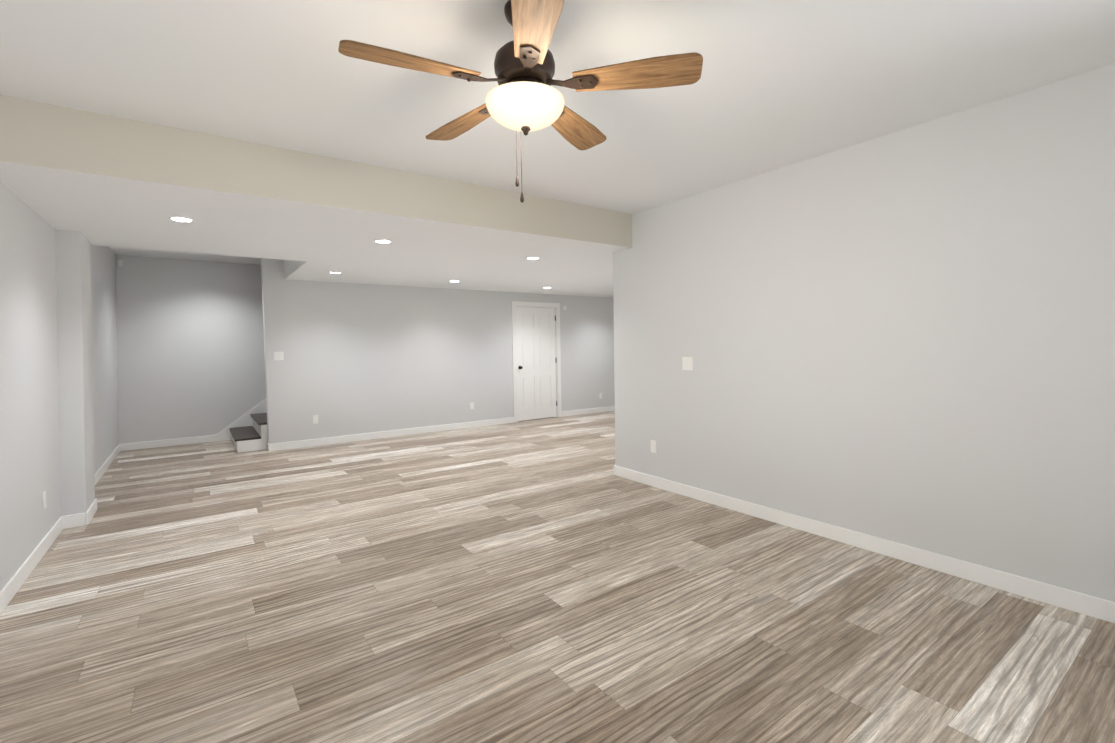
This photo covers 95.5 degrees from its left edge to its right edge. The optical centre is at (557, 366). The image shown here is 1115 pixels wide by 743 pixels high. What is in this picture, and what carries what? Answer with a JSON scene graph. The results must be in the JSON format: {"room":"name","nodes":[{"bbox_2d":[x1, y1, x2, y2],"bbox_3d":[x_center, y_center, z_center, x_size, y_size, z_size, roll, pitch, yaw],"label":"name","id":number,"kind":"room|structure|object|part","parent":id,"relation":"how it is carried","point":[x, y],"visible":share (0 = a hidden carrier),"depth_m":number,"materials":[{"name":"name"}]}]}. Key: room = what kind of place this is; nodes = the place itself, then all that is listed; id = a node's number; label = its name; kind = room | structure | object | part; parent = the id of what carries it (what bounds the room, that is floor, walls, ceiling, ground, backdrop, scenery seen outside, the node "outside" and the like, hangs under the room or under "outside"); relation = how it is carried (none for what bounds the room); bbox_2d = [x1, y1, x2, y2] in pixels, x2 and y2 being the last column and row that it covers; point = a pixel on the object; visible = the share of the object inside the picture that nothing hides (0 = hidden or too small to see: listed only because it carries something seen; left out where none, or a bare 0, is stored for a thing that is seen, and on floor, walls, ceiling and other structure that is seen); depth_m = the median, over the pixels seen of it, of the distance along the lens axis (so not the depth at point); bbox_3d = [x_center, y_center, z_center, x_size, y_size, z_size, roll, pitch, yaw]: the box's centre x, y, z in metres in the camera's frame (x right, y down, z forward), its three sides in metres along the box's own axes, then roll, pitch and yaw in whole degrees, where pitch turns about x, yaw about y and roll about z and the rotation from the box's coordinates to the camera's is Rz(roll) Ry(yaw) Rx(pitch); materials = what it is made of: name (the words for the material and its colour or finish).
{"room":"finished basement","nodes":[
{"label":"finished basement","id":0,"kind":"room"},
{"bbox_2d":[0,182,118,591],"bbox_3d":[-4.499,-0.148,4.636,0.551,2.750,5.550,-3,3,-36],"label":"wall","id":1,"kind":"structure","parent":0,"point":[59,428],"depth_m":3.62,"materials":[{"name":"grey paint"}]},
{"bbox_2d":[0,515,67,614],"bbox_3d":[-1.620,1.292,0.848,0.014,0.100,7.470,-3,3,-36],"label":"baseboard","id":2,"kind":"structure","parent":1,"relation":"attached to","point":[14,584],"depth_m":3.10,"materials":[{"name":"white wood"}]},
{"bbox_2d":[42,491,46,509],"bbox_3d":[-3.487,0.912,3.443,0.008,0.115,0.070,-3,3,-36],"label":"electrical outlet","id":3,"kind":"object","parent":1,"relation":"attached to","point":[44,499],"visible":1,"depth_m":3.43,"materials":[{"name":"white plastic"}]},
{"bbox_2d":[80,498,97,525],"bbox_3d":[-3.816,1.188,4.145,0.018,0.100,0.478,-3,3,-36],"label":"baseboard","id":4,"kind":"structure","parent":1,"relation":"attached to","point":[85,518],"depth_m":4.01,"materials":[{"name":"white wood"}]},
{"bbox_2d":[68,444,123,517],"bbox_3d":[-4.999,1.147,5.560,0.018,0.100,3.230,-3,3,-36],"label":"baseboard","id":5,"kind":"structure","parent":1,"relation":"attached to","point":[120,447],"depth_m":5.79,"materials":[{"name":"white wood"}]},
{"bbox_2d":[110,247,260,264],"bbox_3d":[-2.568,-1.671,7.420,7.040,0.200,3.200,-3,3,-36],"label":"ceiling","id":6,"kind":"structure","parent":0,"point":[178,255],"depth_m":6.95,"materials":[{"name":"white paint"}]},
{"bbox_2d":[116,255,265,443],"bbox_3d":[-3.436,-0.336,8.716,7.040,2.750,0.150,-3,3,-36],"label":"wall","id":7,"kind":"structure","parent":0,"point":[190,349],"depth_m":7.25,"materials":[{"name":"grey paint"}]},
{"bbox_2d":[117,260,122,265],"bbox_3d":[-5.888,-1.387,6.814,0.050,0.085,0.030,-3,3,-36],"label":"sensor","id":8,"kind":"object","parent":7,"relation":"attached to","point":[120,262],"visible":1,"depth_m":6.80,"materials":[{"name":"white plastic"}]},
{"bbox_2d":[124,435,214,450],"bbox_3d":[-5.415,1.083,7.239,1.240,0.100,0.014,-3,3,-36],"label":"baseboard","id":9,"kind":"structure","parent":7,"relation":"attached to","point":[199,439],"depth_m":7.15,"materials":[{"name":"white wood"}]},
{"bbox_2d":[208,399,266,441],"bbox_3d":[-4.136,0.140,8.126,2.500,1.870,0.018,-3,3,-36],"label":"stair skirt board","id":10,"kind":"object","parent":7,"relation":"attached to","point":[244,420],"visible":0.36,"depth_m":7.67,"materials":[{"name":"white wood"}]},
{"bbox_2d":[0,95,631,297],"bbox_3d":[-0.556,-1.478,6.469,9.190,0.570,4.060,-3,3,-36],"label":"ceiling beam","id":11,"kind":"structure","parent":0,"point":[96,179],"depth_m":3.64,"materials":[{"name":"white paint"}]},
{"bbox_2d":[168,217,194,222],"bbox_3d":[-2.665,-1.037,3.591,0.160,0.004,0.160,-3,3,-36],"label":"recessed light","id":12,"kind":"object","parent":11,"relation":"attached to","point":[182,219],"visible":0.96,"depth_m":3.58,"materials":[{"name":"white plastic"}]},
{"bbox_2d":[374,240,392,243],"bbox_3d":[-1.529,-1.090,4.441,0.160,0.004,0.160,-3,3,-36],"label":"recessed light","id":13,"kind":"object","parent":11,"relation":"attached to","point":[383,241],"visible":1,"depth_m":4.43,"materials":[{"name":"white plastic"}]},
{"bbox_2d":[525,257,539,259],"bbox_3d":[-0.264,-1.151,5.421,0.160,0.004,0.160,-3,3,-36],"label":"recessed light","id":14,"kind":"object","parent":11,"relation":"attached to","point":[532,258],"visible":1,"depth_m":5.42,"materials":[{"name":"white plastic"}]},
{"bbox_2d":[261,258,614,443],"bbox_3d":[-1.013,-0.375,8.760,7.050,2.750,0.140,-3,3,-36],"label":"wall","id":15,"kind":"structure","parent":0,"point":[364,358],"depth_m":7.70,"materials":[{"name":"grey paint"}]},
{"bbox_2d":[274,352,283,359],"bbox_3d":[-3.711,-0.134,6.741,0.115,0.115,0.009,-3,3,-36],"label":"light switch","id":16,"kind":"object","parent":15,"relation":"attached to","point":[278,355],"visible":1,"depth_m":6.74,"materials":[{"name":"white plastic"}]},
{"bbox_2d":[313,415,317,423],"bbox_3d":[-3.356,0.740,7.023,0.070,0.115,0.008,-3,3,-36],"label":"electrical outlet","id":17,"kind":"object","parent":15,"relation":"attached to","point":[315,419],"visible":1,"depth_m":7.02,"materials":[{"name":"white plastic"}]},
{"bbox_2d":[268,417,513,451],"bbox_3d":[-2.295,1.011,7.791,3.764,0.100,0.018,-3,3,-36],"label":"baseboard","id":18,"kind":"structure","parent":15,"relation":"attached to","point":[402,432],"depth_m":7.55,"materials":[{"name":"white wood"}]},
{"bbox_2d":[516,307,556,420],"bbox_3d":[-0.389,-0.048,9.181,0.850,2.018,0.035,-3,3,-36],"label":"door","id":19,"kind":"structure","parent":15,"relation":"in","point":[536,360],"depth_m":9.16,"materials":[{"name":"white wood"}]},
{"bbox_2d":[512,301,561,422],"bbox_3d":[-0.402,-0.088,9.196,1.030,2.120,0.154,-3,3,-36],"label":"door frame","id":20,"kind":"structure","parent":15,"relation":"attached to","point":[536,304],"depth_m":9.14,"materials":[{"name":"white wood"}]},
{"bbox_2d":[561,406,614,416],"bbox_3d":[0.994,0.862,10.144,2.270,0.100,0.014,-3,3,-36],"label":"baseboard","id":21,"kind":"structure","parent":15,"relation":"attached to","point":[601,409],"depth_m":9.84,"materials":[{"name":"white wood"}]},
{"bbox_2d":[0,411,1114,742],"bbox_3d":[0.702,1.202,4.530,9.700,0.100,11.950,-3,3,-36],"label":"floor","id":22,"kind":"structure","parent":0,"point":[552,579],"depth_m":2.49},
{"bbox_2d":[229,413,267,452],"bbox_3d":[-3.664,0.344,7.713,2.228,1.477,1.204,-3,3,-36],"label":"stairs","id":23,"kind":"structure","parent":22,"relation":"on","point":[254,437],"depth_m":6.81,"materials":[{"name":"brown wood"}]},
{"bbox_2d":[0,0,1114,213],"bbox_3d":[0.528,-1.435,1.228,4.850,0.250,5.720,-3,3,-36],"label":"ceiling","id":24,"kind":"structure","parent":0,"point":[780,84],"depth_m":2.33,"materials":[{"name":"white paint"}]},
{"bbox_2d":[338,0,702,202],"bbox_3d":[-0.153,-0.983,1.906,1.231,0.686,1.225,-3,3,-36],"label":"ceiling fan","id":25,"kind":"object","parent":24,"relation":"hanging from","point":[524,97],"visible":1,"depth_m":1.80,"materials":[{"name":"brown wood"}]},
{"bbox_3d":[-0.493,-1.029,1.716,0.455,0.037,0.146,-2,3,-26],"label":"blade","id":26,"kind":"part","parent":25,"relation":"part of","materials":[{"name":"brown wood"}]},
{"bbox_3d":[-0.406,-1.050,2.193,0.146,0.037,0.455,-3,3,-44],"label":"blade","id":27,"kind":"part","parent":25,"relation":"part of","materials":[{"name":"brown wood"}]},
{"bbox_3d":[-0.160,-0.868,1.980,0.004,0.245,0.004,-3,3,-36],"label":"chain","id":28,"kind":"part","parent":25,"relation":"part of","materials":[{"name":"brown metal"}]},
{"bbox_3d":[-0.142,-0.838,1.988,0.004,0.305,0.004,-3,3,-36],"label":"chain","id":29,"kind":"part","parent":25,"relation":"part of","materials":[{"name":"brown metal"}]},
{"bbox_3d":[-0.122,-1.096,1.892,0.228,0.461,0.228,-3,3,-36],"label":"motor","id":30,"kind":"part","parent":25,"relation":"part of","materials":[{"name":"brown metal"}]},
{"bbox_3d":[-0.120,-0.945,1.898,0.296,0.096,0.296,-3,3,-36],"label":"lamp shade","id":31,"kind":"part","parent":25,"relation":"part of","materials":[{"name":"white glass"}]},
{"bbox_3d":[-0.067,-1.026,1.486,0.146,0.037,0.455,-1,2,-8],"label":"blade","id":32,"kind":"part","parent":25,"relation":"part of","materials":[{"name":"brown wood"}]},
{"bbox_3d":[0.074,-1.060,2.257,0.146,0.037,0.455,0,3,28],"label":"blade","id":33,"kind":"part","parent":25,"relation":"part of","materials":[{"name":"brown wood"}]},
{"bbox_3d":[0.284,-1.045,1.820,0.455,0.037,0.146,0,2,10],"label":"blade","id":34,"kind":"part","parent":25,"relation":"part of","materials":[{"name":"brown wood"}]},
{"bbox_2d":[613,64,1114,601],"bbox_3d":[2.381,-0.152,2.769,0.140,2.700,6.000,-3,3,-36],"label":"wall","id":35,"kind":"structure","parent":0,"point":[905,336],"depth_m":3.03,"materials":[{"name":"grey paint"}]},
{"bbox_2d":[651,440,655,452],"bbox_3d":[0.903,0.758,4.765,0.008,0.115,0.070,-3,3,-36],"label":"electrical outlet","id":36,"kind":"object","parent":35,"relation":"attached to","point":[653,446],"visible":1,"depth_m":4.76,"materials":[{"name":"white plastic"}]},
{"bbox_2d":[682,357,692,369],"bbox_3d":[1.129,-0.021,4.399,0.009,0.115,0.115,-3,3,-36],"label":"light switch","id":37,"kind":"object","parent":35,"relation":"attached to","point":[687,363],"visible":1,"depth_m":4.40,"materials":[{"name":"white plastic"}]},
{"bbox_2d":[614,465,1114,623],"bbox_3d":[2.337,1.149,2.786,0.018,0.100,6.014,-3,3,-36],"label":"baseboard","id":38,"kind":"structure","parent":35,"relation":"attached to","point":[1088,605],"depth_m":3.06,"materials":[{"name":"white wood"}]}
]}

